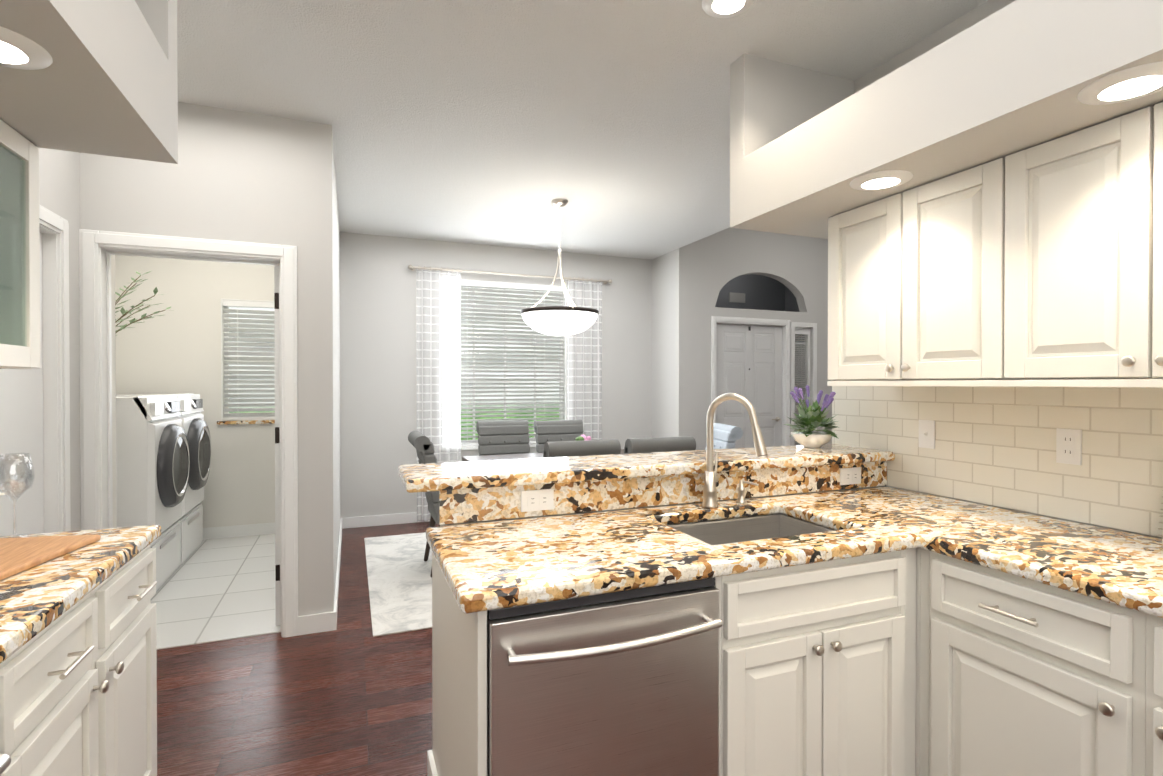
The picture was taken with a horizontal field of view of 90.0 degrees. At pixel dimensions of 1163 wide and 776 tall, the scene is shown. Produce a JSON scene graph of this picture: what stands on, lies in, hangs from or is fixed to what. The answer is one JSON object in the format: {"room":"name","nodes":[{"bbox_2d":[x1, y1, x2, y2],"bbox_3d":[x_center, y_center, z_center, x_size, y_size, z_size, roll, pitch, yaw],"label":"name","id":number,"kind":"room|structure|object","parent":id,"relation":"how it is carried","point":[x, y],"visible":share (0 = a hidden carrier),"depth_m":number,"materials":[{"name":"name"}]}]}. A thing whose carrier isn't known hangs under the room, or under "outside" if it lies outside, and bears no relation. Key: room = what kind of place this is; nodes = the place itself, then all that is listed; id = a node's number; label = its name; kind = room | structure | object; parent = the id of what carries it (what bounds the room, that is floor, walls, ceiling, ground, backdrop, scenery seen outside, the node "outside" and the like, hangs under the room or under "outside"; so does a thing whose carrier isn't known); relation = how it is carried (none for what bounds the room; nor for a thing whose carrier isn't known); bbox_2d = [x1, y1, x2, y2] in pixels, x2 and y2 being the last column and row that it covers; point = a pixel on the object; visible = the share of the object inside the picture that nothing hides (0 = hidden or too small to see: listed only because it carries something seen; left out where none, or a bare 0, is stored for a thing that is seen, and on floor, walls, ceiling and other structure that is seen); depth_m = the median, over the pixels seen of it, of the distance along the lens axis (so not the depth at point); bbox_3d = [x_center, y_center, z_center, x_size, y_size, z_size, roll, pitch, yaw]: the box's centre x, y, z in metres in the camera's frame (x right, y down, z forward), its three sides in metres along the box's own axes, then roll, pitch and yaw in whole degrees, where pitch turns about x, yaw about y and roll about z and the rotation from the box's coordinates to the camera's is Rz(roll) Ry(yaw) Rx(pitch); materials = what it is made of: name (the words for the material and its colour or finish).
{"room":"kitchen","nodes":[
{"label":"kitchen","id":0,"kind":"room"},
{"bbox_2d":[39,148,80,530],"bbox_3d":[-1.546,-0.036,0.446,0.120,2.800,5.290,0,0,-22],"label":"wall","id":1,"kind":"structure","parent":0,"point":[59,182],"depth_m":2.73,"materials":[{"name":"grey paint"}]},
{"bbox_2d":[0,119,39,368],"bbox_3d":[-1.603,-0.382,1.282,0.374,0.659,0.840,0,0,-22],"label":"upper cabinet","id":2,"kind":"object","parent":1,"relation":"attached to","point":[19,265],"visible":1,"depth_m":1.68,"materials":[{"name":"white wood"}]},
{"bbox_2d":[0,233,43,535],"bbox_3d":[-2.209,0.331,2.203,0.106,2.016,0.796,0,0,-22],"label":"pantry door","id":3,"kind":"structure","parent":1,"relation":"in","point":[21,410],"depth_m":2.41,"materials":[{"name":"white wood"}]},
{"bbox_2d":[39,204,70,532],"bbox_3d":[-2.229,0.295,2.195,0.143,2.113,0.966,0,0,-22],"label":"door frame","id":4,"kind":"structure","parent":1,"relation":"attached to","point":[54,228],"depth_m":2.58,"materials":[{"name":"white wood"}]},
{"bbox_2d":[0,0,177,163],"bbox_3d":[-0.903,-1.068,-0.070,0.700,0.730,3.870,0,0,-22],"label":"soffit","id":5,"kind":"object","parent":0,"point":[104,83],"depth_m":1.47,"materials":[{"name":"grey paint"}]},
{"bbox_2d":[0,26,52,69],"bbox_3d":[-1.223,-0.706,1.199,0.196,0.014,0.196,0,0,-22],"label":"recessed light","id":6,"kind":"object","parent":5,"relation":"in","point":[16,48],"visible":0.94,"depth_m":1.22,"materials":[{"name":"white"}]},
{"bbox_2d":[111,255,116,527],"bbox_3d":[-2.800,-0.062,4.038,1.798,2.800,2.308,0,0,-22],"label":"wall","id":7,"kind":"structure","parent":0,"point":[113,389],"depth_m":3.11,"materials":[{"name":"beige paint"}]},
{"bbox_2d":[80,102,333,615],"bbox_3d":[-1.923,-0.055,3.078,1.120,2.800,0.120,0,0,-22],"label":"wall","id":8,"kind":"structure","parent":0,"point":[235,175],"depth_m":3.12,"materials":[{"name":"grey paint"}]},
{"bbox_2d":[79,229,297,637],"bbox_3d":[-2.007,0.289,3.047,0.946,2.113,0.162,0,0,-22],"label":"door frame","id":9,"kind":"structure","parent":8,"relation":"attached to","point":[97,249],"depth_m":2.92,"materials":[{"name":"white wood"}]},
{"bbox_2d":[274,266,279,625],"bbox_3d":[-1.867,0.323,3.591,0.109,2.013,0.781,0,0,-22],"label":"laundry door","id":10,"kind":"structure","parent":8,"relation":"in","point":[277,457],"depth_m":3.25,"materials":[{"name":"white wood"}]},
{"bbox_2d":[151,534,280,649],"bbox_3d":[-2.789,1.335,4.021,1.800,0.006,2.365,0,0,-22],"label":"floor","id":11,"kind":"structure","parent":0,"point":[214,590],"depth_m":3.74,"materials":[{"name":"white tile"}]},
{"bbox_2d":[116,394,189,591],"bbox_3d":[-3.125,0.691,3.883,0.816,1.284,0.685,0,0,-22],"label":"washer","id":12,"kind":"object","parent":11,"relation":"on","point":[152,461],"visible":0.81,"depth_m":3.72,"materials":[{"name":"white metal"}]},
{"bbox_2d":[115,271,173,333],"bbox_3d":[-3.034,-0.393,3.967,0.513,0.879,0.627,0,0,-22],"label":"branches","id":13,"kind":"object","parent":12,"relation":"on","point":[143,316],"visible":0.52,"depth_m":3.94,"materials":[{"name":"green plant"}]},
{"bbox_2d":[116,393,210,566],"bbox_3d":[-3.384,0.687,4.534,0.816,1.284,0.685,0,0,-22],"label":"dryer","id":14,"kind":"object","parent":11,"relation":"on","point":[194,426],"visible":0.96,"depth_m":4.54,"materials":[{"name":"white metal"}]},
{"bbox_2d":[157,521,438,775],"bbox_3d":[1.332,1.377,2.841,7.230,0.060,7.840,0,0,-22],"label":"floor","id":15,"kind":"structure","parent":0,"point":[350,695],"depth_m":2.52,"materials":[{"name":"brown wood"}]},
{"bbox_2d":[0,754,10,774],"bbox_3d":[-1.152,0.843,0.548,0.679,1.000,0.754,0,0,-22],"label":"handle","id":16,"kind":"object","parent":15,"relation":"on","point":[5,760],"visible":1,"depth_m":0.96,"materials":[{"name":"silver metal"}]},
{"bbox_2d":[0,545,156,775],"bbox_3d":[-1.462,0.922,1.325,0.676,0.871,0.910,0,0,-22],"label":"base cabinet","id":17,"kind":"object","parent":15,"relation":"on","point":[78,688],"visible":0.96,"depth_m":1.38,"materials":[{"name":"white wood"}]},
{"bbox_2d":[0,525,160,663],"bbox_3d":[-1.482,0.463,1.328,0.643,0.042,0.935,0,0,-22],"label":"countertop","id":18,"kind":"structure","parent":17,"relation":"on","point":[36,600],"depth_m":1.34,"materials":[{"name":"multicoloured stone"}]},
{"bbox_2d":[0,453,34,537],"bbox_3d":[-1.662,0.316,1.704,0.088,0.245,0.088,0,0,-22],"label":"wine glass","id":19,"kind":"object","parent":18,"relation":"on","point":[27,455],"visible":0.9,"depth_m":1.71,"materials":[{"name":"clear glass"}]},
{"bbox_2d":[0,534,100,579],"bbox_3d":[-1.476,0.432,1.440,0.260,0.018,0.440,0,0,-10],"label":"cutting board","id":20,"kind":"object","parent":18,"relation":"on","point":[19,554],"visible":0.97,"depth_m":1.53,"materials":[{"name":"brown wood"}]},
{"bbox_2d":[364,532,431,636],"bbox_3d":[-0.172,1.329,4.665,2.900,0.010,2.140,0,0,-22],"label":"dining rug","id":21,"kind":"object","parent":15,"relation":"on","point":[399,568],"visible":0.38,"depth_m":3.95,"materials":[{"name":"white fabric"}]},
{"bbox_2d":[408,431,439,577],"bbox_3d":[-0.934,0.826,4.326,0.645,0.999,0.480,0,0,-22],"label":"end chair","id":22,"kind":"object","parent":21,"relation":"on","point":[421,443],"visible":0.38,"depth_m":4.04,"materials":[{"name":"grey fabric"}]},
{"bbox_2d":[476,420,529,455],"bbox_3d":[-0.650,0.815,5.270,0.480,1.009,0.645,0,0,-22],"label":"chair","id":23,"kind":"object","parent":21,"relation":"on","point":[502,437],"visible":0.27,"depth_m":5.43,"materials":[{"name":"grey fabric"}]},
{"bbox_2d":[462,449,623,461],"bbox_3d":[-0.079,0.946,4.699,1.600,0.754,0.920,0,0,-22],"label":"dining table","id":24,"kind":"object","parent":21,"relation":"on","point":[500,457],"visible":0.04,"depth_m":4.79,"materials":[{"name":"white wood"}]},
{"bbox_2d":[575,434,590,440],"bbox_3d":[0.014,0.473,4.734,0.141,0.190,0.183,0,0,-22],"label":"flowers","id":25,"kind":"object","parent":24,"relation":"on","point":[581,437],"visible":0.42,"depth_m":4.71,"materials":[{"name":"pink plant"}]},
{"bbox_2d":[533,420,583,452],"bbox_3d":[-0.130,0.818,5.477,0.480,0.999,0.645,0,0,-22],"label":"chair","id":26,"kind":"object","parent":21,"relation":"on","point":[556,430],"visible":0.21,"depth_m":5.64,"materials":[{"name":"grey fabric"}]},
{"bbox_2d":[543,439,620,457],"bbox_3d":[-0.091,0.829,3.916,0.480,0.999,0.645,0,0,-22],"label":"chair","id":27,"kind":"object","parent":21,"relation":"on","point":[580,448],"visible":0.1,"depth_m":3.62,"materials":[{"name":"grey fabric"}]},
{"bbox_2d":[624,436,695,453],"bbox_3d":[0.429,0.828,4.122,0.480,0.999,0.645,0,0,-22],"label":"chair","id":28,"kind":"object","parent":21,"relation":"on","point":[659,444],"visible":0.04,"depth_m":3.82,"materials":[{"name":"grey fabric"}]},
{"bbox_2d":[705,423,742,449],"bbox_3d":[0.997,0.821,5.052,0.645,0.999,0.480,0,0,-7],"label":"end chair","id":29,"kind":"object","parent":21,"relation":"on","point":[726,436],"visible":0.17,"depth_m":4.91,"materials":[{"name":"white fabric"}]},
{"bbox_2d":[432,552,755,775],"bbox_3d":[-0.042,0.919,1.760,0.699,0.872,0.790,0,0,-22],"label":"base cabinet","id":30,"kind":"object","parent":15,"relation":"on","point":[459,639],"depth_m":1.52,"materials":[{"name":"white wood"}]},
{"bbox_2d":[487,577,721,775],"bbox_3d":[-0.024,0.921,1.638,0.596,0.868,0.679,0,0,-22],"label":"dishwasher","id":31,"kind":"object","parent":15,"relation":"on","point":[623,683],"visible":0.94,"depth_m":1.37,"materials":[{"name":"silver metal"}]},
{"bbox_2d":[752,548,915,775],"bbox_3d":[0.549,0.917,1.994,0.726,0.872,0.790,0,0,-22],"label":"base cabinet","id":32,"kind":"object","parent":15,"relation":"on","point":[817,668],"depth_m":1.64,"materials":[{"name":"white wood"}]},
{"bbox_2d":[915,548,1126,775],"bbox_3d":[1.398,0.920,1.627,0.618,0.872,0.540,0,0,-22],"label":"base cabinet","id":33,"kind":"object","parent":15,"relation":"on","point":[1017,676],"depth_m":1.51,"materials":[{"name":"white wood"}]},
{"bbox_2d":[426,495,925,612],"bbox_3d":[0.255,0.460,1.781,1.350,0.042,0.660,0,0,-22],"label":"countertop","id":34,"kind":"structure","parent":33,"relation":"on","point":[485,566],"depth_m":1.61,"materials":[{"name":"multicoloured stone"}]},
{"bbox_2d":[702,393,767,507],"bbox_3d":[0.542,0.227,2.083,0.148,0.419,0.223,0,0,-22],"label":"gooseneck faucet","id":35,"kind":"object","parent":34,"relation":"on","point":[711,479],"visible":1,"depth_m":2.12,"materials":[{"name":"silver metal"}]},
{"bbox_2d":[736,480,758,503],"bbox_3d":[0.621,0.393,2.193,0.057,0.085,0.080,0,0,-22],"label":"soap dispenser","id":36,"kind":"object","parent":34,"relation":"on","point":[741,489],"visible":1,"depth_m":2.20,"materials":[{"name":"silver metal"}]},
{"bbox_2d":[667,514,834,544],"bbox_3d":[0.560,0.589,1.921,0.608,0.216,0.428,0,0,-22],"label":"undermount sink","id":37,"kind":"object","parent":34,"relation":"in","point":[731,530],"visible":0.04,"depth_m":2.13,"materials":[{"name":"silver metal"}]},
{"bbox_2d":[798,487,1162,617],"bbox_3d":[1.712,0.467,0.806,0.638,0.042,3.548,0,0,-22],"label":"countertop","id":38,"kind":"structure","parent":33,"relation":"on","point":[1124,569],"depth_m":1.65,"materials":[{"name":"multicoloured stone"}]},
{"bbox_2d":[1157,490,1162,542],"bbox_3d":[1.715,0.305,1.563,0.077,0.269,0.235,0,0,-22],"label":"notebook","id":39,"kind":"object","parent":38,"relation":"on","point":[1161,523],"visible":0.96,"depth_m":1.66,"materials":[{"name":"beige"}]},
{"bbox_2d":[1127,608,1162,775],"bbox_3d":[1.608,0.923,1.097,0.618,0.872,0.600,0,0,-22],"label":"base cabinet","id":40,"kind":"object","parent":15,"relation":"on","point":[1144,630],"depth_m":1.27,"materials":[{"name":"white wood"}]},
{"bbox_2d":[333,145,340,597],"bbox_3d":[-1.907,-0.064,4.391,0.120,2.800,2.310,0,0,-22],"label":"wall","id":41,"kind":"structure","parent":0,"point":[336,341],"depth_m":4.03,"materials":[{"name":"grey paint"}]},
{"bbox_2d":[331,518,342,630],"bbox_3d":[-1.812,1.286,4.345,0.015,0.100,2.405,0,0,-22],"label":"baseboard","id":42,"kind":"structure","parent":41,"relation":"attached to","point":[333,614],"depth_m":3.68,"materials":[{"name":"white wood"}]},
{"bbox_2d":[115,232,651,527],"bbox_3d":[-1.593,-0.074,5.823,5.360,2.800,0.120,0,0,-22],"label":"wall","id":43,"kind":"structure","parent":0,"point":[379,389],"depth_m":5.58,"materials":[{"name":"grey paint"}]},
{"bbox_2d":[203,523,274,539],"bbox_3d":[-3.180,1.275,5.128,1.650,0.100,0.013,0,0,-22],"label":"baseboard","id":44,"kind":"structure","parent":43,"relation":"attached to","point":[237,531],"depth_m":5.16,"materials":[{"name":"white wood"}]},
{"bbox_2d":[217,298,274,424],"bbox_3d":[-2.881,-0.234,5.285,0.730,1.112,0.128,0,0,-22],"label":"laundry window","id":45,"kind":"structure","parent":43,"relation":"in","point":[224,422],"depth_m":5.19,"materials":[{"name":"white"}]},
{"bbox_2d":[223,300,274,419],"bbox_3d":[-2.876,-0.245,5.274,0.642,1.062,0.056,0,0,-22],"label":"window blinds","id":46,"kind":"object","parent":45,"relation":"attached to","point":[237,304],"visible":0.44,"depth_m":5.22,"materials":[{"name":"white plastic"}]},
{"bbox_2d":[343,511,430,528],"bbox_3d":[-0.731,1.274,6.101,3.320,0.100,0.015,0,0,-22],"label":"baseboard","id":47,"kind":"structure","parent":43,"relation":"attached to","point":[399,518],"depth_m":5.62,"materials":[{"name":"white wood"}]},
{"bbox_2d":[441,278,565,450],"bbox_3d":[-0.794,-0.240,6.113,1.380,1.732,0.128,0,0,-22],"label":"dining room window","id":48,"kind":"structure","parent":43,"relation":"in","point":[563,404],"depth_m":6.14,"materials":[{"name":"white"}]},
{"bbox_2d":[444,279,564,446],"bbox_3d":[-0.789,-0.251,6.102,1.292,1.682,0.056,0,0,-22],"label":"window blinds","id":49,"kind":"object","parent":48,"relation":"attached to","point":[510,286],"visible":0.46,"depth_m":6.08,"materials":[{"name":"white plastic"}]},
{"bbox_2d":[408,265,611,283],"bbox_3d":[-0.679,-1.176,6.062,2.178,0.048,0.093,0,0,-22],"label":"curtain rod","id":50,"kind":"object","parent":43,"relation":"attached to","point":[413,268],"visible":1,"depth_m":5.98,"materials":[{"name":"silver metal"}]},
{"bbox_2d":[416,265,460,520],"bbox_3d":[-1.410,0.054,5.757,0.430,2.504,0.053,0,0,-22],"label":"curtain","id":51,"kind":"object","parent":50,"relation":"hanging from","point":[431,375],"visible":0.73,"depth_m":5.76,"materials":[{"name":"white fabric"}]},
{"bbox_2d":[567,276,601,439],"bbox_3d":[0.040,0.050,6.333,0.410,2.504,0.055,0,0,-22],"label":"curtain","id":52,"kind":"object","parent":50,"relation":"hanging from","point":[598,369],"visible":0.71,"depth_m":6.34,"materials":[{"name":"white fabric"}]},
{"bbox_2d":[177,0,987,259],"bbox_3d":[-0.225,-1.499,2.203,5.240,0.100,7.840,0,0,-22],"label":"ceiling","id":53,"kind":"structure","parent":0,"point":[505,123],"depth_m":2.85,"materials":[{"name":"white paint"}]},
{"bbox_2d":[521,199,598,335],"bbox_3d":[-0.169,-0.938,4.561,0.612,1.054,0.618,0,0,-22],"label":"pendant light","id":54,"kind":"object","parent":53,"relation":"hanging from","point":[560,320],"visible":1,"depth_m":4.38,"materials":[{"name":"white glass"}]},
{"bbox_2d":[702,0,754,17],"bbox_3d":[0.550,-1.443,2.177,0.196,0.014,0.196,0,0,-22],"label":"recessed light","id":55,"kind":"object","parent":53,"relation":"in","point":[726,7],"visible":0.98,"depth_m":2.20,"materials":[{"name":"white"}]},
{"bbox_2d":[440,486,884,525],"bbox_3d":[0.433,0.836,2.304,1.932,1.029,0.128,0,0,-22],"label":"wall","id":56,"kind":"structure","parent":0,"point":[646,507],"depth_m":2.14,"materials":[{"name":"grey paint"}]},
{"bbox_2d":[427,750,437,775],"bbox_3d":[-0.384,1.305,1.670,0.025,0.100,0.690,0,0,-22],"label":"baseboard","id":57,"kind":"structure","parent":56,"relation":"attached to","point":[431,768],"depth_m":1.96,"materials":[{"name":"white wood"}]},
{"bbox_2d":[398,444,894,492],"bbox_3d":[0.349,0.298,2.325,2.048,0.042,0.370,0,0,-22],"label":"countertop","id":58,"kind":"structure","parent":56,"relation":"on","point":[427,477],"depth_m":2.14,"materials":[{"name":"multicoloured stone"}]},
{"bbox_2d":[782,385,840,447],"bbox_3d":[1.073,0.131,2.701,0.261,0.287,0.267,0,0,-22],"label":"arrangement","id":59,"kind":"object","parent":58,"relation":"on","point":[812,417],"visible":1,"depth_m":2.65,"materials":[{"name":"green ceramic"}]},
{"bbox_2d":[439,461,886,524],"bbox_3d":[0.447,0.378,2.224,1.943,0.114,0.019,0,0,-22],"label":"backsplash","id":60,"kind":"structure","parent":56,"relation":"attached to","point":[476,505],"depth_m":2.12,"materials":[{"name":"multicoloured stone"}]},
{"bbox_2d":[521,489,553,511],"bbox_3d":[-0.149,0.381,1.972,0.115,0.070,0.008,0,0,-22],"label":"outlet","id":61,"kind":"object","parent":60,"relation":"attached to","point":[536,500],"visible":1,"depth_m":1.97,"materials":[{"name":"white plastic"}]},
{"bbox_2d":[840,467,860,484],"bbox_3d":[1.152,0.377,2.488,0.115,0.070,0.008,0,0,-22],"label":"outlet","id":62,"kind":"object","parent":60,"relation":"attached to","point":[848,476],"visible":1,"depth_m":2.49,"materials":[{"name":"white plastic"}]},
{"bbox_2d":[652,251,672,437],"bbox_3d":[0.953,-0.229,6.510,0.120,3.100,0.480,0,0,-22],"label":"wall","id":63,"kind":"structure","parent":0,"point":[662,345],"depth_m":6.47,"materials":[{"name":"grey paint"}]},
{"bbox_2d":[673,227,831,449],"bbox_3d":[2.249,-0.880,6.697,2.670,4.400,0.120,0,0,-22],"label":"wall","id":64,"kind":"structure","parent":0,"point":[706,269],"depth_m":6.34,"materials":[{"name":"grey paint"}]},
{"bbox_2d":[716,324,781,447],"bbox_3d":[1.883,0.302,6.538,0.929,2.013,0.090,0,0,-22],"label":"front door","id":65,"kind":"structure","parent":64,"relation":"in","point":[749,362],"depth_m":6.54,"materials":[{"name":"white paint"}]},
{"bbox_2d":[711,316,816,445],"bbox_3d":[2.062,0.270,6.620,1.460,2.100,0.143,0,0,-22],"label":"door frame","id":66,"kind":"structure","parent":64,"relation":"attached to","point":[783,324],"depth_m":6.67,"materials":[{"name":"white wood"}]},
{"bbox_2d":[795,327,809,443],"bbox_3d":[2.556,0.178,6.837,0.280,1.780,0.060,0,0,-22],"label":"sidelight window","id":67,"kind":"structure","parent":64,"relation":"in","point":[807,355],"depth_m":6.85,"materials":[{"name":"white glass"}]},
{"bbox_2d":[795,330,808,444],"bbox_3d":[2.563,0.176,6.820,0.206,1.702,0.056,0,0,-22],"label":"blinds","id":68,"kind":"object","parent":67,"relation":"attached to","point":[800,363],"visible":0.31,"depth_m":6.81,"materials":[{"name":"white"}]},
{"bbox_2d":[715,274,803,341],"bbox_3d":[1.901,-1.183,7.014,2.000,1.200,0.710,0,0,-22],"label":"wall","id":69,"kind":"structure","parent":0,"point":[754,291],"depth_m":7.49,"materials":[{"name":"grey"}]},
{"bbox_2d":[795,345,803,443],"bbox_3d":[2.061,0.364,7.503,2.670,1.900,0.060,0,0,-22],"label":"wall","id":70,"kind":"structure","parent":0,"point":[798,380],"depth_m":7.80,"materials":[{"name":"grey paint"}]},
{"bbox_2d":[730,0,1162,238],"bbox_3d":[1.671,-1.075,0.941,0.630,0.730,3.850,0,0,-22],"label":"soffit","id":71,"kind":"structure","parent":0,"point":[807,146],"depth_m":1.76,"materials":[{"name":"grey paint"}]},
{"bbox_2d":[850,170,912,190],"bbox_3d":[1.033,-0.712,2.008,0.196,0.014,0.196,0,0,-22],"label":"recessed light","id":72,"kind":"object","parent":71,"relation":"in","point":[878,180],"visible":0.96,"depth_m":1.98,"materials":[{"name":"white"}]},
{"bbox_2d":[1077,61,1162,104],"bbox_3d":[1.289,-0.707,1.363,0.196,0.014,0.196,0,0,-22],"label":"recessed light","id":73,"kind":"object","parent":71,"relation":"in","point":[1133,81],"visible":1,"depth_m":1.35,"materials":[{"name":"white"}]},
{"bbox_2d":[832,0,1162,538],"bbox_3d":[2.011,-0.041,1.094,0.130,2.800,3.870,0,0,-22],"label":"wall","id":74,"kind":"structure","parent":0,"point":[995,446],"depth_m":2.08,"materials":[{"name":"white tile"}]},
{"bbox_2d":[827,167,974,385],"bbox_3d":[1.335,-0.373,2.154,0.338,0.689,0.776,0,0,-22],"label":"upper cabinet","id":75,"kind":"object","parent":74,"relation":"attached to","point":[901,266],"depth_m":2.10,"materials":[{"name":"white wood"}]},
{"bbox_2d":[919,420,934,448],"bbox_3d":[1.417,0.190,2.393,0.015,0.115,0.070,0,0,-22],"label":"light switch","id":76,"kind":"object","parent":74,"relation":"attached to","point":[926,433],"visible":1,"depth_m":2.39,"materials":[{"name":"white plastic"}]},
{"bbox_2d":[975,102,1162,385],"bbox_3d":[1.586,-0.369,1.522,0.338,0.689,0.840,0,0,-22],"label":"upper cabinet","id":77,"kind":"object","parent":74,"relation":"attached to","point":[1040,265],"depth_m":1.62,"materials":[{"name":"white wood"}]},
{"bbox_2d":[1056,428,1081,464],"bbox_3d":[1.608,0.193,1.920,0.008,0.115,0.070,0,0,-22],"label":"outlet","id":78,"kind":"object","parent":74,"relation":"attached to","point":[1068,446],"visible":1,"depth_m":1.92,"materials":[{"name":"white plastic"}]},
{"label":"outside","id":79,"kind":"structure","parent":0,"visible":0},
{"bbox_2d":[229,285,802,440],"bbox_3d":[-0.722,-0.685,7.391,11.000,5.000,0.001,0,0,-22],"label":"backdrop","id":80,"kind":"structure","parent":79,"point":[247,308],"depth_m":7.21,"materials":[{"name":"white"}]}
]}

